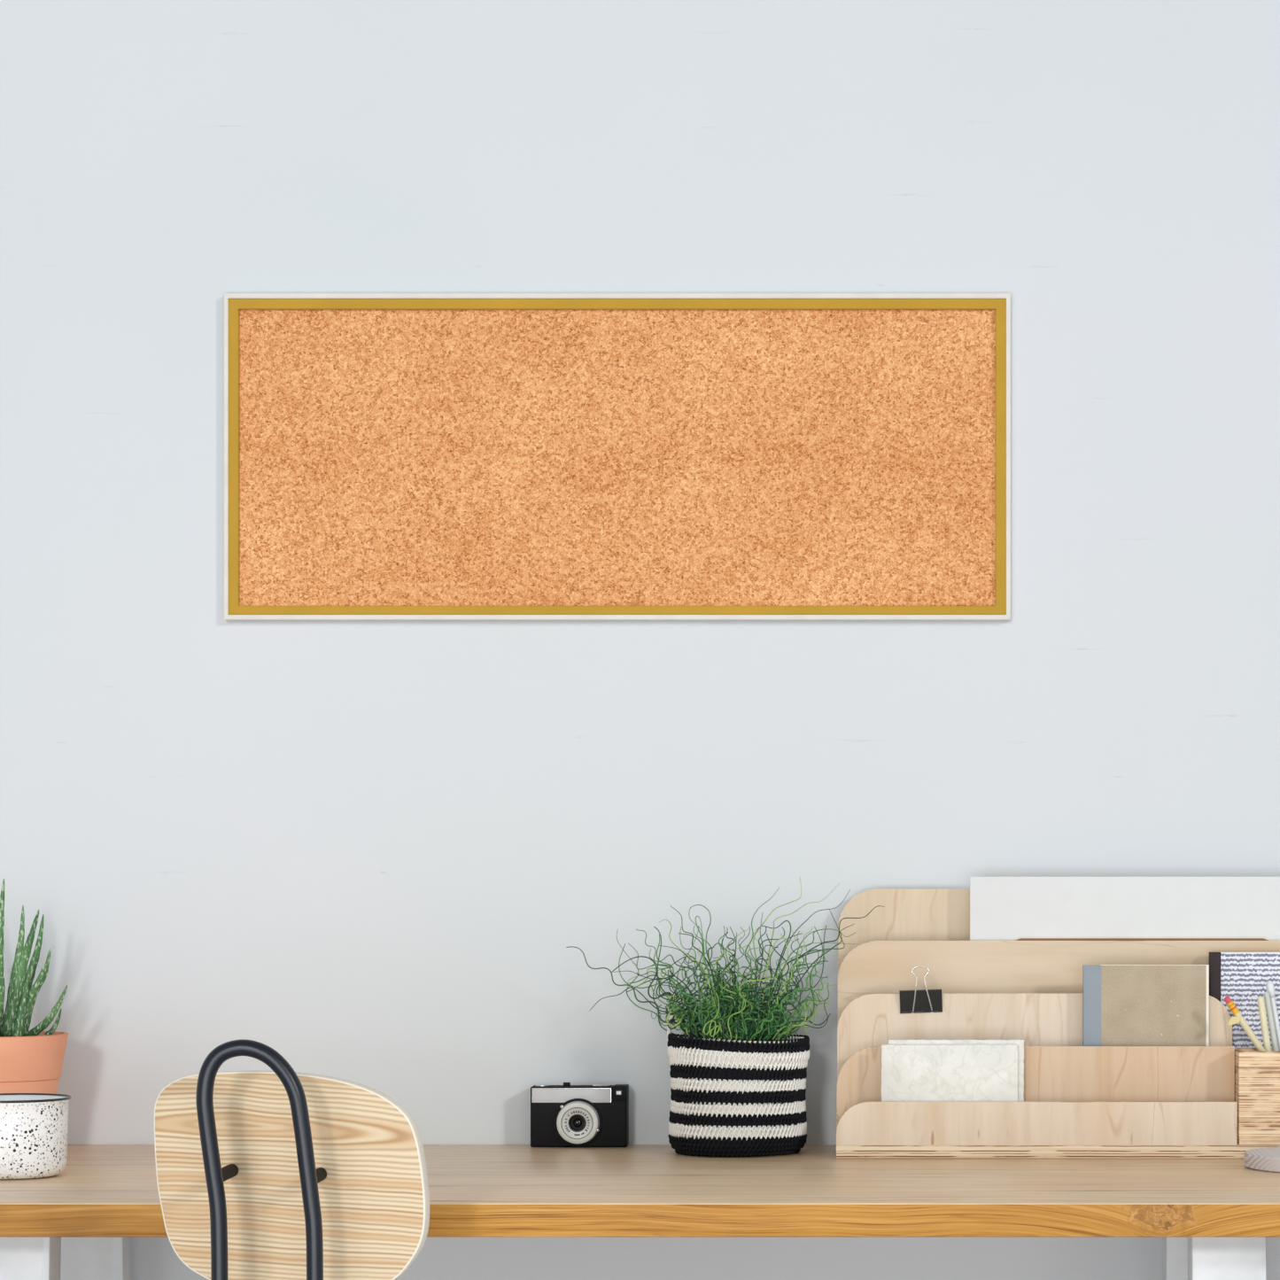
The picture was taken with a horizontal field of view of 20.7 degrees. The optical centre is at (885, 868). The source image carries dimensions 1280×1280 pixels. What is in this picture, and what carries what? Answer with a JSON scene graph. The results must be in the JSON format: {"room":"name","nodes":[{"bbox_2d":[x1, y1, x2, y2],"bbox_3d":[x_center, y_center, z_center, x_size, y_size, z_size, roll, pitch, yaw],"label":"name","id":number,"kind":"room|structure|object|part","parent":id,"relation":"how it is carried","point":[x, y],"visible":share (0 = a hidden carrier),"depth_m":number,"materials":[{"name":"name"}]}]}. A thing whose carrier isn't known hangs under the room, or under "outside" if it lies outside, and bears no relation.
{"room":"home office","nodes":[
{"label":"home office","id":0,"kind":"room"},
{"bbox_2d":[0,1030,69,1093],"bbox_3d":[-0.932,0.235,3.650,0.150,0.123,0.150,0,0,0],"label":"pot","id":1,"kind":"object","parent":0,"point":[31,1061],"depth_m":3.61,"materials":[{"name":"ceramic"}]},
{"bbox_2d":[0,0,1279,1279],"bbox_3d":[-0.264,-0.453,3.800,6.400,3.000,0.100,0,0,0],"label":"wall","id":2,"kind":"structure","parent":0,"point":[370,853],"depth_m":3.75,"materials":[{"name":"paint"}]},
{"bbox_2d":[224,293,1010,620],"bbox_3d":[-0.288,-0.441,3.743,0.843,0.350,0.012,0,0,0],"label":"cork board","id":3,"kind":"object","parent":2,"relation":"attached to","point":[388,456],"visible":1,"depth_m":3.74,"materials":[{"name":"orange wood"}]},
{"bbox_3d":[-0.264,1.087,1.450,6.400,0.080,4.600,0,0,0],"label":"floor","id":4,"kind":"structure","parent":0,"visible":0},
{"bbox_2d":[153,1039,429,1279],"bbox_3d":[-0.512,0.595,3.064,0.288,0.906,0.466,0,0,0],"label":"chair","id":5,"kind":"object","parent":4,"relation":"on","point":[283,1173],"visible":1,"depth_m":2.95,"materials":[{"name":"brown wood"}]},
{"bbox_2d":[0,1144,1279,1279],"bbox_3d":[-0.239,0.672,3.421,2.150,0.750,0.655,0,0,0],"label":"desk","id":6,"kind":"object","parent":4,"relation":"on","point":[1214,1219],"visible":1,"depth_m":3.18,"materials":[{"name":"brown wood"}]},
{"bbox_3d":[-0.796,0.687,3.178,0.068,0.719,0.095,0,0,0],"label":"leg","id":7,"kind":"part","parent":6,"relation":"part of","materials":[{"name":"white paint"}]},
{"bbox_2d":[0,878,69,1093],"bbox_3d":[-0.932,0.154,3.650,0.158,0.285,0.150,0,0,0],"label":"aloe","id":8,"kind":"object","parent":6,"relation":"on","point":[31,1061],"visible":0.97,"depth_m":3.63,"materials":[{"name":"plant"}]},
{"bbox_2d":[0,1093,71,1179],"bbox_3d":[-0.847,0.258,3.363,0.124,0.076,0.115,0,0,40],"label":"enamel mug","id":9,"kind":"object","parent":6,"relation":"on","point":[34,1126],"visible":1,"depth_m":3.32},
{"bbox_3d":[-0.830,0.687,3.677,0.070,0.719,0.095,0,0,0],"label":"leg","id":10,"kind":"part","parent":6,"relation":"part of","materials":[{"name":"white paint"}]},
{"bbox_2d":[530,1082,628,1147],"bbox_3d":[-0.327,0.263,3.719,0.103,0.068,0.045,0,0,0],"label":"film camera","id":11,"kind":"object","parent":6,"relation":"on","point":[565,1115],"visible":1,"depth_m":3.71,"materials":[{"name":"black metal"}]},
{"bbox_3d":[-0.334,0.242,3.710,0.083,0.015,0.001,0,0,0],"label":"silver panel","id":12,"kind":"part","parent":11,"relation":"part of","materials":[{"name":"silver metal"}]},
{"bbox_3d":[-0.327,0.271,3.700,0.018,0.018,0.004,0,0,0],"label":"glass","id":13,"kind":"part","parent":11,"relation":"part of","materials":[{"name":"black glass"}]},
{"bbox_2d":[566,877,884,1156],"bbox_3d":[-0.169,0.153,3.640,0.333,0.288,0.168,0,0,2],"label":"potted plant","id":14,"kind":"object","parent":6,"relation":"on","point":[734,1092],"visible":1,"depth_m":3.60,"materials":[{"name":"plant"}]},
{"bbox_2d":[667,1033,809,1156],"bbox_3d":[-0.154,0.234,3.640,0.149,0.126,0.146,0,0,0],"label":"basket","id":15,"kind":"object","parent":6,"relation":"on","point":[732,1095],"depth_m":3.58,"materials":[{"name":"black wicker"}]},
{"bbox_2d":[836,888,1279,1158],"bbox_3d":[0.242,0.160,3.650,0.587,0.274,0.172,0,0,0],"label":"rack","id":16,"kind":"object","parent":6,"relation":"on","point":[1080,1102],"visible":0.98,"depth_m":3.65,"materials":[{"name":"brown wood"}]},
{"bbox_3d":[0.242,0.153,3.730,0.587,0.261,0.006,0,0,0],"label":"panel","id":17,"kind":"part","parent":16,"relation":"part of","materials":[{"name":"brown wood"}]},
{"bbox_2d":[899,965,942,1013],"bbox_3d":[0.037,0.127,3.652,0.045,0.050,0.031,0,0,0],"label":"binder clip","id":18,"kind":"object","parent":16,"relation":"attached to","point":[926,1000],"visible":1,"depth_m":3.64,"materials":[{"name":"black metal"}]},
{"bbox_3d":[0.038,0.126,3.641,0.023,0.049,0.009,0,0,0],"label":"wire handle","id":19,"kind":"part","parent":18,"relation":"part of","materials":[{"name":"silver metal"}]},
{"bbox_2d":[881,1044,1018,1101],"bbox_3d":[0.066,0.232,3.579,0.141,0.102,0.002,0,0,0],"label":"paper","id":20,"kind":"object","parent":16,"relation":"in","point":[921,1073],"visible":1,"depth_m":3.58,"materials":[{"name":"beige paper"}]},
{"bbox_2d":[888,1039,1023,1101],"bbox_3d":[0.072,0.230,3.587,0.140,0.107,0.002,0,0,0],"label":"paper","id":21,"kind":"object","parent":16,"relation":"in","point":[1020,1043],"visible":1,"depth_m":3.59,"materials":[{"name":"white paper"}]},
{"bbox_3d":[0.156,0.207,3.650,0.413,0.152,0.006,0,0,0],"label":"panel","id":22,"kind":"part","parent":16,"relation":"part of","materials":[{"name":"brown wood"}]},
{"bbox_3d":[0.155,0.234,3.610,0.412,0.099,0.006,0,0,0],"label":"panel","id":23,"kind":"part","parent":16,"relation":"part of","materials":[{"name":"brown wood"}]},
{"bbox_3d":[0.154,0.261,3.568,0.410,0.044,0.006,0,0,0],"label":"panel","id":24,"kind":"part","parent":16,"relation":"part of","materials":[{"name":"brown wood"}]},
{"bbox_3d":[0.242,0.180,3.690,0.587,0.207,0.006,0,0,0],"label":"panel","id":25,"kind":"part","parent":16,"relation":"part of","materials":[{"name":"brown wood"}]},
{"bbox_2d":[969,876,1279,940],"bbox_3d":[0.272,0.146,3.701,0.365,0.274,0.012,0,0,0],"label":"folder","id":26,"kind":"object","parent":16,"relation":"in","point":[1003,908],"visible":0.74,"depth_m":3.70,"materials":[{"name":"white paper"}]},
{"bbox_2d":[1082,964,1209,1046],"bbox_3d":[0.271,0.192,3.633,0.131,0.182,0.012,0,0,0],"label":"notebook","id":27,"kind":"object","parent":16,"relation":"in","point":[1123,1004],"visible":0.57,"depth_m":3.63,"materials":[{"name":"beige fabric"}]},
{"bbox_2d":[1209,952,1279,1047],"bbox_3d":[0.415,0.186,3.673,0.150,0.195,0.011,0,0,0],"label":"notebook","id":28,"kind":"object","parent":16,"relation":"in","point":[1244,977],"visible":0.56,"depth_m":3.67,"materials":[{"name":"paper"}]},
{"bbox_2d":[1234,1047,1279,1144],"bbox_3d":[0.431,0.235,3.609,0.139,0.095,0.074,0,0,0],"label":"pencil holder","id":29,"kind":"object","parent":16,"relation":"on","point":[1257,1074],"visible":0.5,"depth_m":3.57,"materials":[{"name":"brown wood"}]},
{"bbox_2d":[1224,995,1265,1051],"bbox_3d":[0.398,0.202,3.602,0.102,0.141,0.009,0,0,-13],"label":"pencil","id":30,"kind":"object","parent":29,"relation":"in","point":[1238,1018],"visible":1,"depth_m":3.59,"materials":[{"name":"paint"}]},
{"bbox_2d":[1256,996,1271,1051],"bbox_3d":[0.397,0.202,3.610,0.026,0.138,0.007,0,0,0],"label":"pencil","id":31,"kind":"object","parent":29,"relation":"in","point":[1260,1000],"visible":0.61,"depth_m":3.61,"materials":[{"name":"beige paint"}]},
{"bbox_2d":[1263,992,1279,1051],"bbox_3d":[0.407,0.200,3.622,0.029,0.142,0.006,0,0,0],"label":"pencil","id":32,"kind":"object","parent":29,"relation":"in","point":[1267,997],"visible":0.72,"depth_m":3.62,"materials":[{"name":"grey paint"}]},
{"bbox_2d":[1266,980,1279,1051],"bbox_3d":[0.412,0.194,3.631,0.033,0.154,0.008,0,0,7],"label":"pen","id":33,"kind":"object","parent":29,"relation":"in","point":[1270,988],"visible":1,"depth_m":3.63,"materials":[{"name":"white plastic"}]},
{"bbox_3d":[0.401,0.126,3.632,0.009,0.018,0.008,0,0,0],"label":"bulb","id":34,"kind":"part","parent":33,"relation":"part of","materials":[{"name":"white plastic"}]},
{"bbox_3d":[0.328,0.687,3.677,0.071,0.719,0.095,0,0,0],"label":"leg","id":35,"kind":"part","parent":6,"relation":"part of","materials":[{"name":"white paint"}]},
{"bbox_3d":[0.313,0.687,3.178,0.069,0.719,0.095,0,0,0],"label":"leg","id":36,"kind":"part","parent":6,"relation":"part of","materials":[{"name":"white paint"}]},
{"bbox_2d":[1244,1146,1279,1172],"bbox_3d":[0.455,0.290,3.463,0.196,0.014,0.196,0,0,0],"label":"round board","id":37,"kind":"object","parent":6,"relation":"on","point":[1267,1159],"visible":1,"depth_m":3.43,"materials":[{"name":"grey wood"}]}
]}

